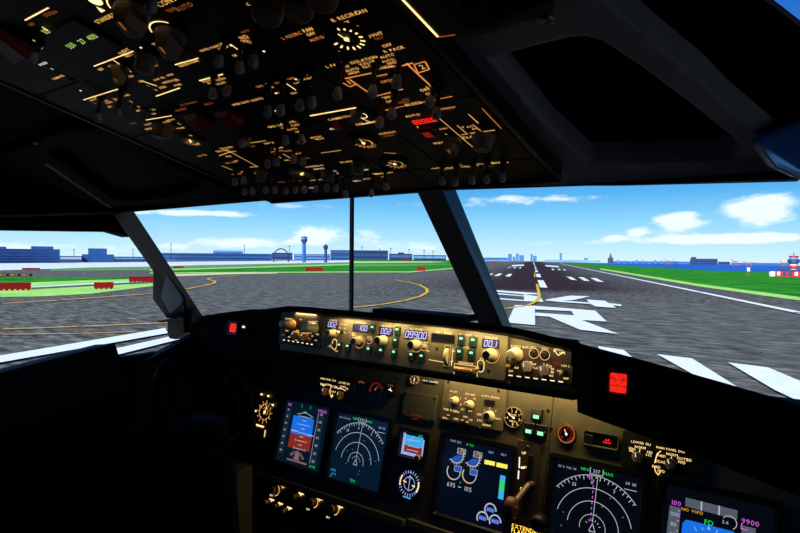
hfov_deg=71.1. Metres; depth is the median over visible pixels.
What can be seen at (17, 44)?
switch
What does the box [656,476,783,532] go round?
display unit
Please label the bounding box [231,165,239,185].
toggle switch
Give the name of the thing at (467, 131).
switch panel
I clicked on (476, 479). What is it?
display unit
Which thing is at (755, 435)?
glareshield
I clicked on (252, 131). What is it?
toggle switch
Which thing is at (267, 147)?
toggle switch
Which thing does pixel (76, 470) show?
wall
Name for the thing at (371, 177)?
toggle switch
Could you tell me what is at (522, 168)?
switch panel
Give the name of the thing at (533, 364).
control panel
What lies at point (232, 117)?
switch
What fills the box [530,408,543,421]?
light
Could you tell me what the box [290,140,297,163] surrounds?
toggle switch
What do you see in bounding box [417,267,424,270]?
barrier
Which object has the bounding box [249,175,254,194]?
toggle switch
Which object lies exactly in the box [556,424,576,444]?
gauge
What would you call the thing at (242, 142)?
toggle switch
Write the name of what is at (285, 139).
toggle switch
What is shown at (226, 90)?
toggle switch
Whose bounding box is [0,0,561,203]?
panel frame
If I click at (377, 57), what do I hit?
switch panel
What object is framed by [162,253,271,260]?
terminal building
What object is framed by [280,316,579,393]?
control panel
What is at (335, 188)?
toggle switch
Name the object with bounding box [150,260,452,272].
land
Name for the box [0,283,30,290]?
barrier
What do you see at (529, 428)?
light
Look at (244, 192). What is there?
toggle switch
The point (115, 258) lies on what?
building
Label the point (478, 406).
panel
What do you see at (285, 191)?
toggle switch
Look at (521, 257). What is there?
tower
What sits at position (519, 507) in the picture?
lever
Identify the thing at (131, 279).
barrier
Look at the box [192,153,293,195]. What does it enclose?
switch panel
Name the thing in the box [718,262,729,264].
building
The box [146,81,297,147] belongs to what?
switch panel
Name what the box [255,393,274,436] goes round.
dial
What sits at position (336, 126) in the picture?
switch
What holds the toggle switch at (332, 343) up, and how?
attached to the control panel at (438, 349)
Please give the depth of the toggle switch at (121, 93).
0.63 m
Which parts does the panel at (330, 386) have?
selector knob, selector knob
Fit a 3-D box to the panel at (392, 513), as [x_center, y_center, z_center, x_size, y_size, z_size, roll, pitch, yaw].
[0.066,0.718,1.222,1.420,1.008,0.249,1,1,35]
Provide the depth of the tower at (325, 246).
593.30 m
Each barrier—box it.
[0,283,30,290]
[22,268,39,269]
[94,282,113,288]
[129,277,152,281]
[305,267,322,271]
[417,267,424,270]
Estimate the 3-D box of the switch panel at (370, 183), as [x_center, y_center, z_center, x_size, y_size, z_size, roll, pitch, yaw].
[-0.040,-0.114,0.816,0.162,0.034,0.068,1,1,35]
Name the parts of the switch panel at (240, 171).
knob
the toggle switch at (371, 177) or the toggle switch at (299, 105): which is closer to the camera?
the toggle switch at (299, 105)
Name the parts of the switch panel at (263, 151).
knob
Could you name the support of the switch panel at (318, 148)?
attached to the panel frame
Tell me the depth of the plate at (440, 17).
0.41 m
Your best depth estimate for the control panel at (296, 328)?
1.21 m
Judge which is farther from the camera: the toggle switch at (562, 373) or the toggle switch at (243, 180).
the toggle switch at (562, 373)
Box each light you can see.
[226,321,243,334]
[241,324,249,329]
[523,422,535,435]
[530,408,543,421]
[535,424,547,437]
[604,368,632,398]
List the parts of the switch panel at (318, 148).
knob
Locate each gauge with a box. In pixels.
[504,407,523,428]
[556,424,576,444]
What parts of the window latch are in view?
plate, handle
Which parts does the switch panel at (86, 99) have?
knob, knob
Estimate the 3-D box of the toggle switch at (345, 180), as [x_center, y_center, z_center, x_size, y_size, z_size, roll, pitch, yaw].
[-0.080,-0.115,0.814,0.010,0.030,0.014,1,1,35]
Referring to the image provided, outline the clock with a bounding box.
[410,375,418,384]
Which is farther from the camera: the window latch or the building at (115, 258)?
the building at (115, 258)
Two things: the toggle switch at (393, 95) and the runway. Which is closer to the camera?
the toggle switch at (393, 95)
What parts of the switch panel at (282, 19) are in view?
knob, knob, knob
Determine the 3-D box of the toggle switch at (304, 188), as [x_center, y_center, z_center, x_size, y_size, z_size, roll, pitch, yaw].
[-0.141,-0.121,0.832,0.010,0.026,0.012,1,1,35]
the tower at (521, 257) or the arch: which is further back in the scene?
the tower at (521, 257)
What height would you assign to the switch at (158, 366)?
0.015 m
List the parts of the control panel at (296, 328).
knob, knob, selector knob, selector knob, knob, knob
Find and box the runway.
[327,262,799,398]
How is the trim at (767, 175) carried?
attached to the wall at (32, 391)
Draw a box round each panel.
[0,0,239,118]
[0,52,76,94]
[39,80,178,139]
[106,0,278,74]
[131,126,239,163]
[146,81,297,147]
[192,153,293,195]
[208,130,336,194]
[213,359,799,532]
[221,42,311,117]
[226,0,390,39]
[243,180,342,199]
[251,71,368,144]
[252,484,355,532]
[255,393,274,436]
[257,122,381,191]
[279,311,326,347]
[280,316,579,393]
[281,5,473,128]
[308,110,438,190]
[316,373,354,402]
[319,170,430,197]
[320,317,510,380]
[349,379,388,404]
[374,93,532,186]
[409,156,551,186]
[439,380,507,431]
[454,0,799,185]
[505,345,573,386]
[620,429,706,481]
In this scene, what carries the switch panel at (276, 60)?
attached to the panel frame
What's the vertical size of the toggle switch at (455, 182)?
0.028 m
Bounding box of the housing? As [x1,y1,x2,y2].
[235,462,251,532]
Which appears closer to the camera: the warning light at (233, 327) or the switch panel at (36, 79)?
the switch panel at (36, 79)
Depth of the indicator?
1.29 m
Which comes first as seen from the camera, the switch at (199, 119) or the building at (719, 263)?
the switch at (199, 119)
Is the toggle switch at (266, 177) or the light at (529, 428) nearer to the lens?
the toggle switch at (266, 177)
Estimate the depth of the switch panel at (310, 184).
0.91 m
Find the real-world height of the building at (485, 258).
10.288 m
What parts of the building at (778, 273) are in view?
white tank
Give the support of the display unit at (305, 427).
attached to the panel at (392, 513)
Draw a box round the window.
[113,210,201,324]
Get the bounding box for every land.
[0,277,128,282]
[0,279,152,296]
[50,262,348,270]
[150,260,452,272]
[572,263,799,300]
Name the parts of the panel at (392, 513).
panel, panel, gear handle guard, panel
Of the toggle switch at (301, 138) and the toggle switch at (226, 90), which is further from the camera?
the toggle switch at (301, 138)
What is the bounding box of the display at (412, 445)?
[395,427,429,463]
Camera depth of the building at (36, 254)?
366.15 m
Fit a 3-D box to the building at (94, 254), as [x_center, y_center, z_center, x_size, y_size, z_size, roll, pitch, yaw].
[-265.023,-9.995,491.743,24.265,11.506,30.200,0,1,-28]
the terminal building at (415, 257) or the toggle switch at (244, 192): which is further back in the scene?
the terminal building at (415, 257)
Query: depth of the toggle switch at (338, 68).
0.50 m
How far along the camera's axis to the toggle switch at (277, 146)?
0.72 m
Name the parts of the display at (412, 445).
knob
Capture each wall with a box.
[0,178,128,432]
[0,351,248,532]
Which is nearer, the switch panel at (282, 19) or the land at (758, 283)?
the switch panel at (282, 19)
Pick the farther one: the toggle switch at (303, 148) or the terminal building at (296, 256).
the terminal building at (296, 256)
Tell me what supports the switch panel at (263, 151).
attached to the panel frame
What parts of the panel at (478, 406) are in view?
knob, knob, knob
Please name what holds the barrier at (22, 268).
on the ground at (714, 335)
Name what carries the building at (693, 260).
on the sea
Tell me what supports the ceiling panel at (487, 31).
attached to the ceiling
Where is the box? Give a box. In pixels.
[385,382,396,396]
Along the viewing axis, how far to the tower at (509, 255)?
1275.49 m
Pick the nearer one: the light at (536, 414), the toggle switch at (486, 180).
the toggle switch at (486, 180)
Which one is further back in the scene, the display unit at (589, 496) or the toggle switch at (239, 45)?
the display unit at (589, 496)
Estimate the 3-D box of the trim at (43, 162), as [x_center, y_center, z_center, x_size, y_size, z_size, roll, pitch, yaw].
[-0.680,-0.169,1.196,0.007,0.064,0.303,0,1,-6]
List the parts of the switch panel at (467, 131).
selector knob, knob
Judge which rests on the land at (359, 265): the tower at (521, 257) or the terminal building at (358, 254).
the terminal building at (358, 254)
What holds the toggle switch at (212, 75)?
attached to the switch panel at (81, 40)
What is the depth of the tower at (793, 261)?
169.98 m
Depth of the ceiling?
0.55 m
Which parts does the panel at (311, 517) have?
knob, knob, knob, knob, knob, knob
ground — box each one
[0,260,348,269]
[0,260,799,397]
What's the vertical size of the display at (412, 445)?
0.070 m
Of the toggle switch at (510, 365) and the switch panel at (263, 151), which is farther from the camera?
the toggle switch at (510, 365)
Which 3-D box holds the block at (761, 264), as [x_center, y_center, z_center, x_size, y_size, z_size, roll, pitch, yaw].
[381.373,-2.403,593.555,52.550,2.645,12.200,1,1,33]
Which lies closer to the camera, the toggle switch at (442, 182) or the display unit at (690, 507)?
the toggle switch at (442, 182)
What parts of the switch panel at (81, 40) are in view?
selector knob, knob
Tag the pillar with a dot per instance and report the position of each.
(445, 210)
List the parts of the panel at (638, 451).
selector knob, selector knob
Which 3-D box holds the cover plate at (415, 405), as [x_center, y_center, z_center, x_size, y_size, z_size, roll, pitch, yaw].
[0.046,0.333,1.330,0.093,0.059,0.021,1,1,35]
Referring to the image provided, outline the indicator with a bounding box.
[397,467,423,499]
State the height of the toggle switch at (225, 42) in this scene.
0.029 m
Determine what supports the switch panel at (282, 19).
attached to the panel frame
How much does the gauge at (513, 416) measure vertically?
0.044 m
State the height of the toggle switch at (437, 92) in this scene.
0.030 m
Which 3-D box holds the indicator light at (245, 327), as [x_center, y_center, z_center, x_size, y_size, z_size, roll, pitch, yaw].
[-0.377,0.148,1.368,0.017,0.014,0.015,1,1,35]
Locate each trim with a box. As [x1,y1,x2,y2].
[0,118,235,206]
[0,211,114,216]
[42,161,111,208]
[113,171,798,212]
[127,333,198,443]
[751,119,799,178]
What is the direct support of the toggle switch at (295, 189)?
attached to the switch panel at (263, 151)
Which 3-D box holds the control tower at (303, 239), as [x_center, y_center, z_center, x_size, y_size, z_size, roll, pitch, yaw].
[-101.287,-19.046,591.174,7.072,29.237,6.894,1,1,35]
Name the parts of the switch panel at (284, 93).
knob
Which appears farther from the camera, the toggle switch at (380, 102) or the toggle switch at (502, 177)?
the toggle switch at (502, 177)
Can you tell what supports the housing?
on the floor
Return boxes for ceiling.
[0,0,799,196]
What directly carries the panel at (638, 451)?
attached to the panel at (392, 513)
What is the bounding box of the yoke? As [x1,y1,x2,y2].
[152,359,256,532]
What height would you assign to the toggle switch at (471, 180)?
0.028 m
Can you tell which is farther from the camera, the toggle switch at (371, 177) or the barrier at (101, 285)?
the barrier at (101, 285)
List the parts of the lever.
wheel knob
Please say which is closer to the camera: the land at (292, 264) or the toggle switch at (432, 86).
the toggle switch at (432, 86)
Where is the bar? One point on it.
(351, 236)
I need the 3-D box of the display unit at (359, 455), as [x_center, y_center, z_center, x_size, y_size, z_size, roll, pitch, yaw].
[-0.107,0.459,1.394,0.186,0.182,0.057,1,1,35]
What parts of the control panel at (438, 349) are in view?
knob, knob, knob, knob, knob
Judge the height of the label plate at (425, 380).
0.009 m
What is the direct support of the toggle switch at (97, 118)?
attached to the switch panel at (86, 99)
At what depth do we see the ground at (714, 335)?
40.89 m
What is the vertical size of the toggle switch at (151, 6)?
0.029 m
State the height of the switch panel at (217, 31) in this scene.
0.082 m
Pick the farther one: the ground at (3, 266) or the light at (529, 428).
the ground at (3, 266)
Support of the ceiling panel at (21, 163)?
attached to the wall at (32, 391)
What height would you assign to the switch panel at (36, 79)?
0.050 m
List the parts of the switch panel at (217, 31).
selector knob, selector knob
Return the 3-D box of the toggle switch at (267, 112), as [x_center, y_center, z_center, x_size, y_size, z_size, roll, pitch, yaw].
[-0.130,-0.167,0.554,0.010,0.039,0.012,1,1,35]
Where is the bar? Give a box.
[349,198,353,310]
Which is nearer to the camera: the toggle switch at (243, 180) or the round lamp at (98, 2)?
the round lamp at (98, 2)
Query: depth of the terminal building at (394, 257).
1499.22 m
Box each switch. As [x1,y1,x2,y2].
[0,23,42,62]
[27,40,46,63]
[93,95,104,122]
[113,89,125,118]
[144,0,157,13]
[155,364,162,369]
[178,109,218,130]
[208,71,217,99]
[208,106,250,128]
[213,36,231,68]
[222,72,237,96]
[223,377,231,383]
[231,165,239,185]
[234,40,245,74]
[239,124,245,147]
[240,164,248,184]
[242,176,249,195]
[245,128,255,145]
[248,33,259,68]
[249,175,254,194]
[263,78,274,117]
[263,174,270,193]
[264,144,271,168]
[272,173,279,192]
[273,142,280,166]
[276,76,287,116]
[281,119,289,145]
[283,177,289,194]
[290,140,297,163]
[292,177,299,193]
[295,70,306,111]
[297,118,305,144]
[299,144,306,166]
[301,177,307,193]
[307,66,319,108]
[312,175,319,192]
[323,182,329,191]
[328,339,336,348]
[332,62,345,99]
[332,122,342,130]
[332,174,339,191]
[340,176,348,197]
[367,61,379,98]
[368,173,374,196]
[375,97,385,128]
[382,168,389,190]
[387,89,399,119]
[391,50,404,88]
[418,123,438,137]
[424,79,439,107]
[432,87,442,119]
[439,164,445,185]
[452,164,459,186]
[468,162,476,184]
[474,360,483,371]
[483,160,490,183]
[498,159,506,182]
[505,363,513,368]
[559,370,566,376]
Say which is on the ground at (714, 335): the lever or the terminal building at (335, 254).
the terminal building at (335, 254)
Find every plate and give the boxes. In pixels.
[401,391,437,421]
[402,0,459,37]
[424,379,436,383]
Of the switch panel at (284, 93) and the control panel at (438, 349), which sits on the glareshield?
the control panel at (438, 349)
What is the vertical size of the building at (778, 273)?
1.940 m
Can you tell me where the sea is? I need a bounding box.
[594,263,799,271]
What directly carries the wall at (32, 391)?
attached to the wall at (76, 470)
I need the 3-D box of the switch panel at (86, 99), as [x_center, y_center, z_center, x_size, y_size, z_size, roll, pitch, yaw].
[-0.352,-0.185,0.692,0.138,0.048,0.116,1,1,35]
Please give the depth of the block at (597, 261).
1122.32 m
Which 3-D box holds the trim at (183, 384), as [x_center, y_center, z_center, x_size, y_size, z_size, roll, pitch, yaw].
[-0.672,0.331,1.584,0.192,0.281,0.111,0,1,-34]
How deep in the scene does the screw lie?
0.43 m
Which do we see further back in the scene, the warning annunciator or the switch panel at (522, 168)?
the warning annunciator
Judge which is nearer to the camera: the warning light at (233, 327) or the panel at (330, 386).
the warning light at (233, 327)
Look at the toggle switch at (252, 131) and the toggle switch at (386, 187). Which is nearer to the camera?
the toggle switch at (252, 131)
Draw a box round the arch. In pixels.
[273,248,288,261]
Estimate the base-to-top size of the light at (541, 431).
0.026 m
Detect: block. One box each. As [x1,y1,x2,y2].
[545,260,599,262]
[613,261,689,263]
[731,263,788,265]
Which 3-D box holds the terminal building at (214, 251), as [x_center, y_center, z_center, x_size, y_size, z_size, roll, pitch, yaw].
[-383.373,-25.537,1249.108,63.750,20.645,30.400,0,1,-17]
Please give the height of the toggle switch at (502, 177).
0.028 m
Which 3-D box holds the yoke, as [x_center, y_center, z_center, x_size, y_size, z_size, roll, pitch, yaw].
[-0.349,0.710,1.112,0.300,1.050,0.164,1,1,35]
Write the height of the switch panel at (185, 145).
0.026 m
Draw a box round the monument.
[608,253,612,262]
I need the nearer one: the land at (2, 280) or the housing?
the housing
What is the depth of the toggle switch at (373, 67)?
0.49 m
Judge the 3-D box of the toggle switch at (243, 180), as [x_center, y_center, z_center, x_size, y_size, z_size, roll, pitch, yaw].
[-0.227,-0.135,0.819,0.010,0.030,0.012,1,1,35]
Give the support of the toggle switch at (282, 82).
attached to the switch panel at (284, 93)
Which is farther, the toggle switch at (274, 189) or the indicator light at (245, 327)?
the indicator light at (245, 327)
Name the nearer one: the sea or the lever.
the lever
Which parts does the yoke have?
handle, clip plate, handle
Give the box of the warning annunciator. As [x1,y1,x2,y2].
[582,430,619,450]
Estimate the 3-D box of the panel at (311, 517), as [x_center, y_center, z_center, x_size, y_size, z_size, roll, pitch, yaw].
[-0.262,0.620,1.447,0.364,0.098,0.034,1,1,35]
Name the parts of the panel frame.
rail, rail, rail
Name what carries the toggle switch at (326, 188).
attached to the switch panel at (263, 151)
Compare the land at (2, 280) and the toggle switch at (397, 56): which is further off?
the land at (2, 280)
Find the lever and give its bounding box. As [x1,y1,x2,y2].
[503,438,546,528]
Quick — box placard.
[509,513,536,532]
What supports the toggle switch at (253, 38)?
attached to the switch panel at (217, 31)
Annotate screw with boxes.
[534,13,555,28]
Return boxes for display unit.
[270,395,334,477]
[322,407,393,498]
[429,431,516,532]
[543,452,648,532]
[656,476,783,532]
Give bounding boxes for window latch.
[153,268,191,338]
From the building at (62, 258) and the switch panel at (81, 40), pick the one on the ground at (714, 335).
the building at (62, 258)
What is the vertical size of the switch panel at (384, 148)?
0.066 m
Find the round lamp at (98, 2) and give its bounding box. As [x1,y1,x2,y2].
[89,0,102,4]
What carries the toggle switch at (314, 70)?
attached to the switch panel at (377, 57)
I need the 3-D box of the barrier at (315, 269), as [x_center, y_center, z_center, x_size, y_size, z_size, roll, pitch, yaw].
[-27.241,0.923,178.176,5.567,1.400,0.600,0,1,-9]
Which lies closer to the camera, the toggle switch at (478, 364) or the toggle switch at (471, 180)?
the toggle switch at (471, 180)
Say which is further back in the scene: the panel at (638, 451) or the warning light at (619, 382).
the panel at (638, 451)
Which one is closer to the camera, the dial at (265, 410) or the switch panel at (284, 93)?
the switch panel at (284, 93)
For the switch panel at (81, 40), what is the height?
0.088 m
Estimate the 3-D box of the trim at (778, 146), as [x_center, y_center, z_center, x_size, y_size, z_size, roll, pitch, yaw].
[0.396,-0.125,0.565,0.168,0.077,0.033,0,1,-28]
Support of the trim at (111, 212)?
attached to the wall at (32, 391)
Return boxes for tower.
[301,236,306,261]
[323,244,327,261]
[508,254,511,261]
[519,255,523,261]
[787,252,799,269]
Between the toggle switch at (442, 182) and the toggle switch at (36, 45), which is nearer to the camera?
the toggle switch at (36, 45)
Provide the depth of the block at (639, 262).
817.71 m
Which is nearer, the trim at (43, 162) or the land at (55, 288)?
the trim at (43, 162)
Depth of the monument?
896.10 m
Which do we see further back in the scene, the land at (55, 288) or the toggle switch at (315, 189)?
the land at (55, 288)
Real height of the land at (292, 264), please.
0.001 m
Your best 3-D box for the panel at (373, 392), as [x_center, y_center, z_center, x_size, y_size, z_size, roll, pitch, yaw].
[-0.079,0.315,1.419,0.120,0.056,0.019,1,1,35]
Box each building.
[0,246,59,262]
[60,256,81,261]
[82,248,113,261]
[114,257,145,260]
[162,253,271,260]
[213,250,242,253]
[272,253,292,259]
[294,254,329,259]
[330,250,348,259]
[354,250,387,259]
[389,252,411,260]
[413,255,445,260]
[483,257,507,260]
[690,257,717,264]
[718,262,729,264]
[769,269,799,276]
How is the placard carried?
attached to the panel at (392, 513)
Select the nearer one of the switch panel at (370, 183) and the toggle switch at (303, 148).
the toggle switch at (303, 148)
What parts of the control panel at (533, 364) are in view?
knob, knob, selector knob, push knob, selector knob, push knob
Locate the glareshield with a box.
[189,306,799,495]
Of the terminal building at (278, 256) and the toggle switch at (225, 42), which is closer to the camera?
the toggle switch at (225, 42)

